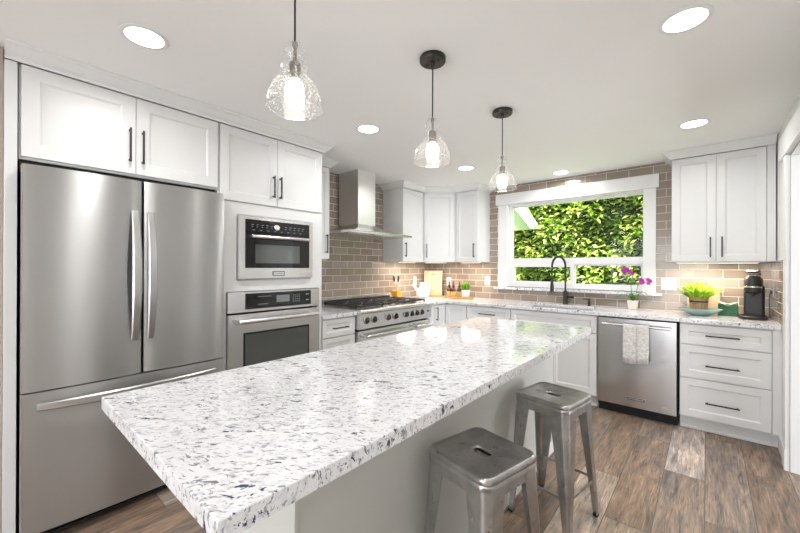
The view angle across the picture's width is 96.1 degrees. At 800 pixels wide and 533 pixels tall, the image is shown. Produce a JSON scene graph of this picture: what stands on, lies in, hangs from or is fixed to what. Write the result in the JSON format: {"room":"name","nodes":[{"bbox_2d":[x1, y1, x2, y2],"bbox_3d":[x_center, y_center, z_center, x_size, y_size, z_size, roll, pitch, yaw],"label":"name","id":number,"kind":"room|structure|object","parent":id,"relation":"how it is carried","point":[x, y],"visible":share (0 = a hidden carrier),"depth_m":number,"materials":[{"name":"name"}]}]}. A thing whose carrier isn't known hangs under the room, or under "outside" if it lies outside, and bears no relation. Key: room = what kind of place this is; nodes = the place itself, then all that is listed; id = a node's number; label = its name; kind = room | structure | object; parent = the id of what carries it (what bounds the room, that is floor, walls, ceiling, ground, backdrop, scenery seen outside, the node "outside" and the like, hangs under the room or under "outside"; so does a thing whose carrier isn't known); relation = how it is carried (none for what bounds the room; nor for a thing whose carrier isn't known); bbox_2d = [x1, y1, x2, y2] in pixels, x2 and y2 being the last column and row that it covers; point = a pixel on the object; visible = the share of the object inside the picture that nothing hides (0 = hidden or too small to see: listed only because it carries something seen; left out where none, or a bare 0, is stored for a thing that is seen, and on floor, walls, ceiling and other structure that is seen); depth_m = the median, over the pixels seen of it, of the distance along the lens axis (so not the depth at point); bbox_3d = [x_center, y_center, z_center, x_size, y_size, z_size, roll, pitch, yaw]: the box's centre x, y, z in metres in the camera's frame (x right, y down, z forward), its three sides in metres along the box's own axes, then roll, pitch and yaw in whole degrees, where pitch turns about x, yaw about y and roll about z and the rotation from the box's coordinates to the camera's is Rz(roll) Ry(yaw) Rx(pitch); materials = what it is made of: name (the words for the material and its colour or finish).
{"room":"kitchen","nodes":[
{"label":"kitchen","id":0,"kind":"room"},
{"bbox_2d":[0,47,3,532],"bbox_3d":[-3.392,0.139,0.464,0.720,2.352,3.844,0,0,41],"label":"wall","id":1,"kind":"structure","parent":0,"point":[1,48],"depth_m":1.69,"materials":[{"name":"beige paint"}]},
{"bbox_2d":[321,172,429,297],"bbox_3d":[-0.942,0.151,3.790,0.120,2.352,4.396,0,0,41],"label":"wall","id":2,"kind":"structure","parent":0,"point":[354,266],"depth_m":4.26,"materials":[{"name":"beige tile"}]},
{"bbox_2d":[17,64,217,189],"bbox_3d":[-1.735,-0.737,2.240,0.677,0.448,0.909,0,0,41],"label":"upper cabinet","id":3,"kind":"object","parent":2,"relation":"attached to","point":[62,121],"visible":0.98,"depth_m":1.96,"materials":[{"name":"white paint"}]},
{"bbox_2d":[5,37,339,167],"bbox_3d":[-1.087,-0.993,2.579,0.614,0.068,2.317,0,0,24],"label":"trim","id":4,"kind":"structure","parent":3,"relation":"attached to","point":[17,51],"depth_m":2.05,"materials":[{"name":"white paint"}]},
{"bbox_2d":[321,166,329,258],"bbox_3d":[-0.902,-0.515,3.463,0.361,0.884,0.325,0,0,41],"label":"upper cabinet","id":5,"kind":"object","parent":2,"relation":"attached to","point":[325,171],"visible":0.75,"depth_m":3.45,"materials":[{"name":"white paint"}]},
{"bbox_2d":[329,169,411,239],"bbox_3d":[-0.373,-0.672,3.951,0.530,0.702,0.955,0,0,41],"label":"range hood","id":6,"kind":"object","parent":2,"relation":"attached to","point":[356,187],"visible":0.95,"depth_m":3.85,"materials":[{"name":"silver metal"}]},
{"bbox_2d":[383,188,422,261],"bbox_3d":[0.056,-0.507,4.584,0.361,0.892,0.405,0,0,41],"label":"upper cabinet","id":7,"kind":"object","parent":2,"relation":"attached to","point":[402,207],"visible":1,"depth_m":4.46,"materials":[{"name":"white paint"}]},
{"bbox_2d":[379,180,494,193],"bbox_3d":[0.496,-0.986,4.477,1.489,0.068,0.370,0,0,-7],"label":"trim","id":8,"kind":"structure","parent":7,"relation":"attached to","point":[403,183],"depth_m":4.50,"materials":[{"name":"white paint"}]},
{"bbox_2d":[413,277,416,284],"bbox_3d":[0.210,0.202,5.038,0.008,0.120,0.075,0,0,41],"label":"wall outlet","id":9,"kind":"object","parent":2,"relation":"attached to","point":[414,278],"visible":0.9,"depth_m":5.04,"materials":[{"name":"white plastic"}]},
{"bbox_2d":[0,0,799,192],"bbox_3d":[0.320,-1.086,0.186,6.720,0.120,8.240,0,0,41],"label":"ceiling","id":10,"kind":"structure","parent":0,"point":[589,86],"depth_m":1.85,"materials":[{"name":"paint"}]},
{"bbox_2d":[119,23,168,49],"bbox_3d":[-1.145,-1.025,1.612,0.184,0.006,0.184,0,0,41],"label":"recessed light","id":11,"kind":"object","parent":10,"relation":"in","point":[140,35],"visible":1,"depth_m":1.60,"materials":[{"name":"white paint"}]},
{"bbox_2d":[265,0,322,119],"bbox_3d":[-0.343,-0.769,1.173,0.182,0.514,0.182,0,0,41],"label":"pendant lamp","id":12,"kind":"object","parent":10,"relation":"hanging from","point":[294,91],"visible":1,"depth_m":1.16,"materials":[{"name":"clear glass"}]},
{"bbox_2d":[289,42,300,80],"bbox_3d":[-0.343,-0.669,1.173,0.038,0.125,0.038,0,0,41],"label":"socket","id":13,"kind":"object","parent":12,"relation":"attached to","point":[292,64],"depth_m":1.16,"materials":[{"name":"metal"}]},
{"bbox_2d":[356,124,380,133],"bbox_3d":[-0.236,-1.021,2.674,0.184,0.006,0.184,0,0,41],"label":"recessed light","id":14,"kind":"object","parent":10,"relation":"in","point":[364,128],"visible":1,"depth_m":2.66,"materials":[{"name":"white paint"}]},
{"bbox_2d":[414,50,450,166],"bbox_3d":[0.160,-0.767,1.760,0.182,0.514,0.182,0,0,41],"label":"pendant lamp","id":15,"kind":"object","parent":10,"relation":"hanging from","point":[431,59],"visible":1,"depth_m":1.74,"materials":[{"name":"clear glass"}]},
{"bbox_2d":[429,117,435,142],"bbox_3d":[0.159,-0.667,1.760,0.038,0.125,0.038,0,0,41],"label":"socket","id":16,"kind":"object","parent":15,"relation":"attached to","point":[432,134],"depth_m":1.75,"materials":[{"name":"metal"}]},
{"bbox_2d":[457,166,474,170],"bbox_3d":[0.684,-1.017,3.723,0.184,0.006,0.184,0,0,41],"label":"recessed light","id":17,"kind":"object","parent":10,"relation":"in","point":[463,168],"visible":1,"depth_m":3.73,"materials":[{"name":"white paint"}]},
{"bbox_2d":[488,107,516,191],"bbox_3d":[0.671,-0.765,2.358,0.182,0.514,0.182,0,0,41],"label":"pendant lamp","id":18,"kind":"object","parent":10,"relation":"hanging from","point":[501,112],"visible":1,"depth_m":2.34,"materials":[{"name":"clear glass"}]},
{"bbox_2d":[499,155,504,174],"bbox_3d":[0.671,-0.665,2.358,0.038,0.125,0.038,0,0,41],"label":"socket","id":19,"kind":"object","parent":18,"relation":"attached to","point":[501,168],"depth_m":2.34,"materials":[{"name":"metal"}]},
{"bbox_2d":[552,170,569,174],"bbox_3d":[1.742,-1.014,3.888,0.184,0.006,0.184,0,0,41],"label":"recessed light","id":20,"kind":"object","parent":10,"relation":"in","point":[561,172],"visible":1,"depth_m":3.88,"materials":[{"name":"white paint"}]},
{"bbox_2d":[658,4,714,34],"bbox_3d":[1.181,-1.018,1.489,0.184,0.006,0.184,0,0,41],"label":"recessed light","id":21,"kind":"object","parent":10,"relation":"in","point":[688,18],"visible":1,"depth_m":1.48,"materials":[{"name":"white paint"}]},
{"bbox_2d":[678,118,710,128],"bbox_3d":[2.092,-1.014,2.557,0.184,0.006,0.184,0,0,41],"label":"recessed light","id":22,"kind":"object","parent":10,"relation":"in","point":[694,123],"visible":1,"depth_m":2.55,"materials":[{"name":"white paint"}]},
{"bbox_2d":[16,405,799,532],"bbox_3d":[0.313,1.366,0.183,6.720,0.080,8.240,0,0,41],"label":"floor","id":23,"kind":"structure","parent":0,"point":[652,476],"depth_m":2.12,"materials":[{"name":"brown wood"}]},
{"bbox_2d":[1,59,17,532],"bbox_3d":[-2.063,0.179,1.886,0.649,2.283,0.042,0,0,41],"label":"panel","id":24,"kind":"object","parent":23,"relation":"on","point":[10,76],"visible":0.9,"depth_m":1.67,"materials":[{"name":"white paint"}]},
{"bbox_2d":[16,159,223,532],"bbox_3d":[-1.670,0.405,2.190,0.769,1.834,0.917,0,0,41],"label":"refrigerator","id":25,"kind":"object","parent":23,"relation":"on","point":[120,278],"visible":0.87,"depth_m":1.85,"materials":[{"name":"metal"}]},
{"bbox_2d":[215,123,321,370],"bbox_3d":[-1.165,0.183,2.909,0.677,2.284,0.852,0,0,41],"label":"tall cabinet","id":26,"kind":"object","parent":23,"relation":"on","point":[261,176],"visible":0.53,"depth_m":2.65,"materials":[{"name":"white paint"}]},
{"bbox_2d":[226,288,319,369],"bbox_3d":[-1.110,0.550,2.875,0.652,0.740,0.752,0,0,41],"label":"wall oven","id":27,"kind":"object","parent":26,"relation":"in","point":[266,325],"visible":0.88,"depth_m":2.65,"materials":[{"name":"silver metal"}]},
{"bbox_2d":[236,215,312,278],"bbox_3d":[-1.051,-0.134,2.822,0.468,0.440,0.607,0,0,41],"label":"microwave","id":28,"kind":"object","parent":26,"relation":"in","point":[266,247],"visible":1,"depth_m":2.67,"materials":[{"name":"silver metal"}]},
{"bbox_2d":[321,315,354,349],"bbox_3d":[-0.769,0.886,3.376,0.677,0.882,0.374,0,0,41],"label":"base cabinet","id":29,"kind":"object","parent":23,"relation":"on","point":[335,332],"visible":0.27,"depth_m":3.16,"materials":[{"name":"white paint"}]},
{"bbox_2d":[321,307,356,318],"bbox_3d":[-0.771,0.429,3.382,0.669,0.031,0.378,0,0,41],"label":"countertop","id":30,"kind":"structure","parent":29,"relation":"on","point":[326,313],"depth_m":3.23,"materials":[{"name":"white stone"}]},
{"bbox_2d":[321,293,433,342],"bbox_3d":[-0.242,0.834,3.933,0.720,0.990,1.141,0,0,41],"label":"gas range","id":31,"kind":"object","parent":23,"relation":"on","point":[378,315],"visible":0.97,"depth_m":3.71,"materials":[{"name":"silver metal"}]},
{"bbox_2d":[321,301,429,312],"bbox_3d":[-0.250,0.416,3.942,0.675,0.024,1.141,0,0,41],"label":"cooktop","id":32,"kind":"object","parent":31,"relation":"in","point":[404,305],"depth_m":3.64,"materials":[{"name":"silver metal"}]},
{"bbox_2d":[241,355,553,532],"bbox_3d":[0.191,0.891,1.999,0.628,0.874,2.180,0,0,41],"label":"kitchen island","id":33,"kind":"object","parent":23,"relation":"on","point":[386,493],"visible":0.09,"depth_m":1.34,"materials":[{"name":"white paint"}]},
{"bbox_2d":[102,317,590,532],"bbox_3d":[0.174,0.434,1.783,0.851,0.039,2.437,0,0,41],"label":"island countertop","id":34,"kind":"structure","parent":33,"relation":"on","point":[236,447],"depth_m":1.04,"materials":[{"name":"white stone"}]},
{"bbox_2d":[427,303,447,326],"bbox_3d":[0.400,0.891,4.743,0.677,0.882,0.916,0,0,41],"label":"base cabinet","id":35,"kind":"object","parent":23,"relation":"on","point":[438,317],"visible":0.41,"depth_m":4.35,"materials":[{"name":"white paint"}]},
{"bbox_2d":[405,296,780,329],"bbox_3d":[1.480,0.437,3.821,3.520,0.031,0.916,0,0,41],"label":"countertop","id":36,"kind":"structure","parent":35,"relation":"on","point":[665,315],"depth_m":3.38,"materials":[{"name":"white stone"}]},
{"bbox_2d":[391,276,400,298],"bbox_3d":[-0.050,0.269,4.609,0.120,0.296,0.110,0,0,33],"label":"reed diffuser","id":37,"kind":"object","parent":36,"relation":"on","point":[397,293],"visible":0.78,"depth_m":4.58,"materials":[{"name":"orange glass"}]},
{"bbox_2d":[412,282,429,297],"bbox_3d":[0.293,0.316,4.857,0.184,0.205,0.280,0,0,41],"label":"pitcher","id":38,"kind":"object","parent":36,"relation":"on","point":[422,291],"visible":1,"depth_m":4.82,"materials":[{"name":"white ceramic"}]},
{"bbox_2d":[424,271,441,295],"bbox_3d":[0.470,0.240,5.108,0.260,0.357,0.073,0,0,13],"label":"cutting board","id":39,"kind":"object","parent":36,"relation":"on","point":[434,278],"visible":0.7,"depth_m":5.10,"materials":[{"name":"brown wood"}]},
{"bbox_2d":[444,295,473,298],"bbox_3d":[0.770,0.404,4.723,0.410,0.030,0.205,0,0,33],"label":"serving tray","id":40,"kind":"object","parent":36,"relation":"on","point":[445,296],"visible":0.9,"depth_m":4.64,"materials":[{"name":"brown wood"}]},
{"bbox_2d":[447,281,450,295],"bbox_3d":[0.658,0.301,4.800,0.067,0.218,0.066,0,0,41],"label":"dropper bottle","id":41,"kind":"object","parent":40,"relation":"on","point":[449,285],"visible":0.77,"depth_m":4.78,"materials":[{"name":"orange glass"}]},
{"bbox_2d":[451,281,455,296],"bbox_3d":[0.704,0.301,4.738,0.067,0.218,0.066,0,0,3],"label":"dropper bottle","id":42,"kind":"object","parent":40,"relation":"on","point":[453,290],"visible":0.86,"depth_m":4.71,"materials":[{"name":"orange glass"}]},
{"bbox_2d":[457,281,461,296],"bbox_3d":[0.782,0.301,4.729,0.067,0.218,0.066,0,0,23],"label":"dropper bottle","id":43,"kind":"object","parent":40,"relation":"on","point":[459,294],"visible":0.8,"depth_m":4.71,"materials":[{"name":"orange glass"}]},
{"bbox_2d":[460,282,470,296],"bbox_3d":[0.853,0.295,4.651,0.156,0.230,0.155,0,0,41],"label":"potted grass","id":44,"kind":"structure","parent":40,"relation":"on","point":[465,291],"depth_m":4.61,"materials":[{"name":"white ceramic"}]},
{"bbox_2d":[550,255,573,304],"bbox_3d":[1.798,0.149,4.005,0.246,0.546,0.091,0,0,12],"label":"kitchen faucet","id":45,"kind":"object","parent":36,"relation":"on","point":[565,294],"visible":1,"depth_m":4.00,"materials":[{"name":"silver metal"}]},
{"bbox_2d":[533,305,590,309],"bbox_3d":[1.693,0.552,3.825,0.716,0.197,0.401,0,0,41],"label":"sink","id":46,"kind":"object","parent":36,"relation":"in","point":[533,305],"visible":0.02,"depth_m":3.98,"materials":[{"name":"metal"}]},
{"bbox_2d":[614,267,651,309],"bbox_3d":[2.305,0.212,3.553,0.315,0.420,0.120,0,0,41],"label":"potted orchid","id":47,"kind":"object","parent":36,"relation":"on","point":[632,304],"visible":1,"depth_m":3.53,"materials":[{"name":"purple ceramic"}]},
{"bbox_2d":[678,307,722,315],"bbox_3d":[2.611,0.393,3.129,0.304,0.060,0.219,0,0,41],"label":"shallow bowl","id":48,"kind":"object","parent":36,"relation":"on","point":[701,312],"visible":0.94,"depth_m":3.08,"materials":[{"name":"teal ceramic"}]},
{"bbox_2d":[675,281,722,309],"bbox_3d":[2.612,0.266,3.143,0.393,0.287,0.412,0,0,41],"label":"planter","id":49,"kind":"object","parent":48,"relation":"in","point":[698,295],"visible":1,"depth_m":3.09,"materials":[{"name":"brown wood"}]},
{"bbox_2d":[687,285,719,313],"bbox_3d":[2.765,0.298,3.279,0.230,0.251,0.018,0,0,41],"label":"cutting board","id":50,"kind":"object","parent":36,"relation":"on","point":[713,302],"visible":0.22,"depth_m":3.22,"materials":[{"name":"brown wood"}]},
{"bbox_2d":[718,301,737,316],"bbox_3d":[2.828,0.361,3.098,0.095,0.125,0.134,0,0,-43],"label":"box","id":51,"kind":"object","parent":36,"relation":"on","point":[731,309],"visible":0.91,"depth_m":3.06,"materials":[{"name":"green cardboard"}]},
{"bbox_2d":[738,270,767,320],"bbox_3d":[2.876,0.225,2.927,0.264,0.397,0.176,0,0,-41],"label":"coffee machine","id":52,"kind":"object","parent":36,"relation":"on","point":[754,290],"visible":1,"depth_m":2.89,"materials":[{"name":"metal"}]},
{"bbox_2d":[738,314,767,320],"bbox_3d":[2.843,0.409,2.898,0.175,0.030,0.175,0,0,-22],"label":"drip tray","id":53,"kind":"object","parent":52,"relation":"on","point":[761,317],"depth_m":2.85,"materials":[{"name":"metal"}]},
{"bbox_2d":[768,291,772,317],"bbox_3d":[2.995,0.306,2.925,0.031,0.227,0.156,0,0,26],"label":"power cord","id":54,"kind":"object","parent":36,"relation":"on","point":[771,292],"visible":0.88,"depth_m":2.88,"materials":[{"name":"grey plastic"}]},
{"bbox_2d":[446,303,466,322],"bbox_3d":[0.860,0.892,4.578,0.290,0.882,0.566,0,0,41],"label":"base cabinet","id":55,"kind":"object","parent":23,"relation":"on","point":[454,312],"visible":0.09,"depth_m":4.38,"materials":[{"name":"white paint"}]},
{"bbox_2d":[424,427,539,532],"bbox_3d":[0.301,1.003,1.332,0.337,0.650,0.337,0,0,-37],"label":"bar stool","id":56,"kind":"object","parent":23,"relation":"on","point":[487,465],"visible":1,"depth_m":1.26,"materials":[{"name":"grey metal"}]},
{"bbox_2d":[467,305,510,319],"bbox_3d":[1.167,0.893,4.295,0.543,0.882,0.598,0,0,41],"label":"base cabinet","id":57,"kind":"object","parent":23,"relation":"on","point":[473,311],"visible":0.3,"depth_m":4.08,"materials":[{"name":"white paint"}]},
{"bbox_2d":[508,382,598,532],"bbox_3d":[0.827,1.005,1.939,0.337,0.650,0.337,0,0,-40],"label":"bar stool","id":58,"kind":"object","parent":23,"relation":"on","point":[556,408],"visible":0.96,"depth_m":1.88,"materials":[{"name":"grey metal"}]},
{"bbox_2d":[511,308,598,406],"bbox_3d":[1.696,0.894,3.843,0.846,0.882,0.598,0,0,41],"label":"base cabinet","id":59,"kind":"object","parent":23,"relation":"on","point":[575,366],"visible":0.28,"depth_m":3.49,"materials":[{"name":"white paint"}]},
{"bbox_2d":[598,315,679,425],"bbox_3d":[2.238,0.900,3.358,0.593,0.872,0.624,0,0,41],"label":"dishwasher","id":60,"kind":"object","parent":23,"relation":"on","point":[651,391],"visible":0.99,"depth_m":3.14,"materials":[{"name":"metal"}]},
{"bbox_2d":[622,323,648,364],"bbox_3d":[2.045,0.675,3.119,0.191,0.342,0.046,0,0,41],"label":"hand towel","id":61,"kind":"object","parent":60,"relation":"hanging from","point":[635,337],"visible":1,"depth_m":3.10,"materials":[{"name":"fabric"}]},
{"bbox_2d":[680,322,781,447],"bbox_3d":[2.703,0.896,2.981,0.584,0.882,0.598,0,0,41],"label":"base cabinet","id":62,"kind":"object","parent":23,"relation":"on","point":[726,371],"depth_m":2.77,"materials":[{"name":"white paint"}]},
{"bbox_2d":[461,290,469,296],"bbox_3d":[0.850,0.357,4.655,0.112,0.107,0.111,0,0,41],"label":"pot","id":63,"kind":"object","parent":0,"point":[465,293],"depth_m":4.61,"materials":[{"name":"white ceramic"}]},
{"bbox_2d":[430,162,769,316],"bbox_3d":[1.877,0.160,4.178,3.660,2.352,0.140,0,0,41],"label":"wall","id":64,"kind":"structure","parent":0,"point":[729,276],"depth_m":3.60,"materials":[{"name":"beige tile"}]},
{"bbox_2d":[423,193,455,261],"bbox_3d":[0.490,-0.505,4.877,0.637,0.892,0.602,0,0,41],"label":"upper cabinet","id":65,"kind":"object","parent":64,"relation":"attached to","point":[439,209],"visible":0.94,"depth_m":4.65,"materials":[{"name":"white paint"}]},
{"bbox_2d":[456,190,489,261],"bbox_3d":[0.936,-0.504,4.660,0.320,0.892,0.352,0,0,41],"label":"upper cabinet","id":66,"kind":"object","parent":64,"relation":"attached to","point":[472,207],"visible":0.99,"depth_m":4.56,"materials":[{"name":"white paint"}]},
{"bbox_2d":[485,276,489,284],"bbox_3d":[1.145,0.184,4.706,0.075,0.120,0.009,0,0,41],"label":"light switch","id":67,"kind":"object","parent":64,"relation":"attached to","point":[487,278],"visible":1,"depth_m":4.70,"materials":[{"name":"white plastic"}]},
{"bbox_2d":[494,173,662,295],"bbox_3d":[1.919,-0.312,4.095,1.750,1.195,0.175,0,0,41],"label":"window","id":68,"kind":"structure","parent":64,"relation":"in","point":[645,185],"depth_m":3.99,"materials":[{"name":"white paint"}]},
{"bbox_2d":[661,277,676,289],"bbox_3d":[2.592,0.167,3.468,0.125,0.120,0.009,0,0,41],"label":"wall outlet","id":69,"kind":"object","parent":64,"relation":"attached to","point":[666,283],"visible":1,"depth_m":3.47,"materials":[{"name":"white plastic"}]},
{"bbox_2d":[672,144,775,261],"bbox_3d":[2.758,-0.493,3.101,0.646,0.906,0.352,0,0,41],"label":"upper cabinet","id":70,"kind":"object","parent":64,"relation":"attached to","point":[719,201],"depth_m":2.97,"materials":[{"name":"white paint"}]},
{"bbox_2d":[676,262,759,263],"bbox_3d":[2.708,-0.033,3.087,0.540,0.013,0.044,0,0,41],"label":"light","id":71,"kind":"object","parent":70,"relation":"attached to","point":[676,262],"visible":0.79,"depth_m":3.10,"materials":[{"name":"white plastic"}]},
{"bbox_2d":[661,133,776,166],"bbox_3d":[2.721,-0.981,3.110,0.716,0.068,0.391,0,0,41],"label":"trim","id":72,"kind":"structure","parent":70,"relation":"attached to","point":[770,139],"depth_m":2.96,"materials":[{"name":"white paint"}]},
{"bbox_2d":[773,94,799,437],"bbox_3d":[0.541,0.150,-0.100,0.130,2.352,8.100,0,0,41],"label":"wall","id":73,"kind":"structure","parent":0,"point":[779,165],"depth_m":2.66,"materials":[{"name":"white paint"}]},
{"bbox_2d":[770,260,782,325],"bbox_3d":[2.926,0.188,2.795,0.008,0.472,0.600,0,0,41],"label":"wall tile","id":74,"kind":"structure","parent":73,"relation":"attached to","point":[776,267],"depth_m":2.72,"materials":[{"name":"brown tile"}]},
{"bbox_2d":[772,282,774,297],"bbox_3d":[2.971,0.188,2.861,0.008,0.120,0.075,0,0,41],"label":"wall outlet","id":75,"kind":"object","parent":74,"relation":"attached to","point":[773,284],"visible":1,"depth_m":2.84,"materials":[{"name":"white plastic"}]},
{"bbox_2d":[778,436,782,456],"bbox_3d":[2.686,1.281,2.524,0.016,0.110,0.277,0,0,41],"label":"baseboard","id":76,"kind":"structure","parent":73,"relation":"attached to","point":[780,439],"depth_m":2.55,"materials":[{"name":"white paint"}]},
{"bbox_2d":[779,104,799,474],"bbox_3d":[2.135,0.221,1.787,0.160,2.225,1.840,0,0,41],"label":"door","id":77,"kind":"structure","parent":73,"relation":"in","point":[790,137],"depth_m":2.33,"materials":[{"name":"white paint"}]},
{"label":"outside","id":78,"kind":"structure","parent":0,"visible":0},
{"bbox_3d":[4.927,1.774,7.486,20.000,0.150,8.860,0,0,41],"label":"ground","id":79,"kind":"structure","parent":78,"visible":0},
{"bbox_2d":[514,195,642,284],"bbox_3d":[3.269,-0.932,6.695,13.500,5.341,1.433,0,0,41],"label":"hedge","id":80,"kind":"object","parent":79,"relation":"on","point":[611,227],"visible":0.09,"depth_m":6.47,"materials":[{"name":"green plant"}]},
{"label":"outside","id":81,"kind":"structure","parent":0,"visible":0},
{"bbox_2d":[514,207,539,230],"bbox_3d":[1.071,-1.920,6.955,3.218,2.606,0.200,0,0,41],"label":"neighbouring roof","id":82,"kind":"structure","parent":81,"point":[523,218],"depth_m":6.04,"materials":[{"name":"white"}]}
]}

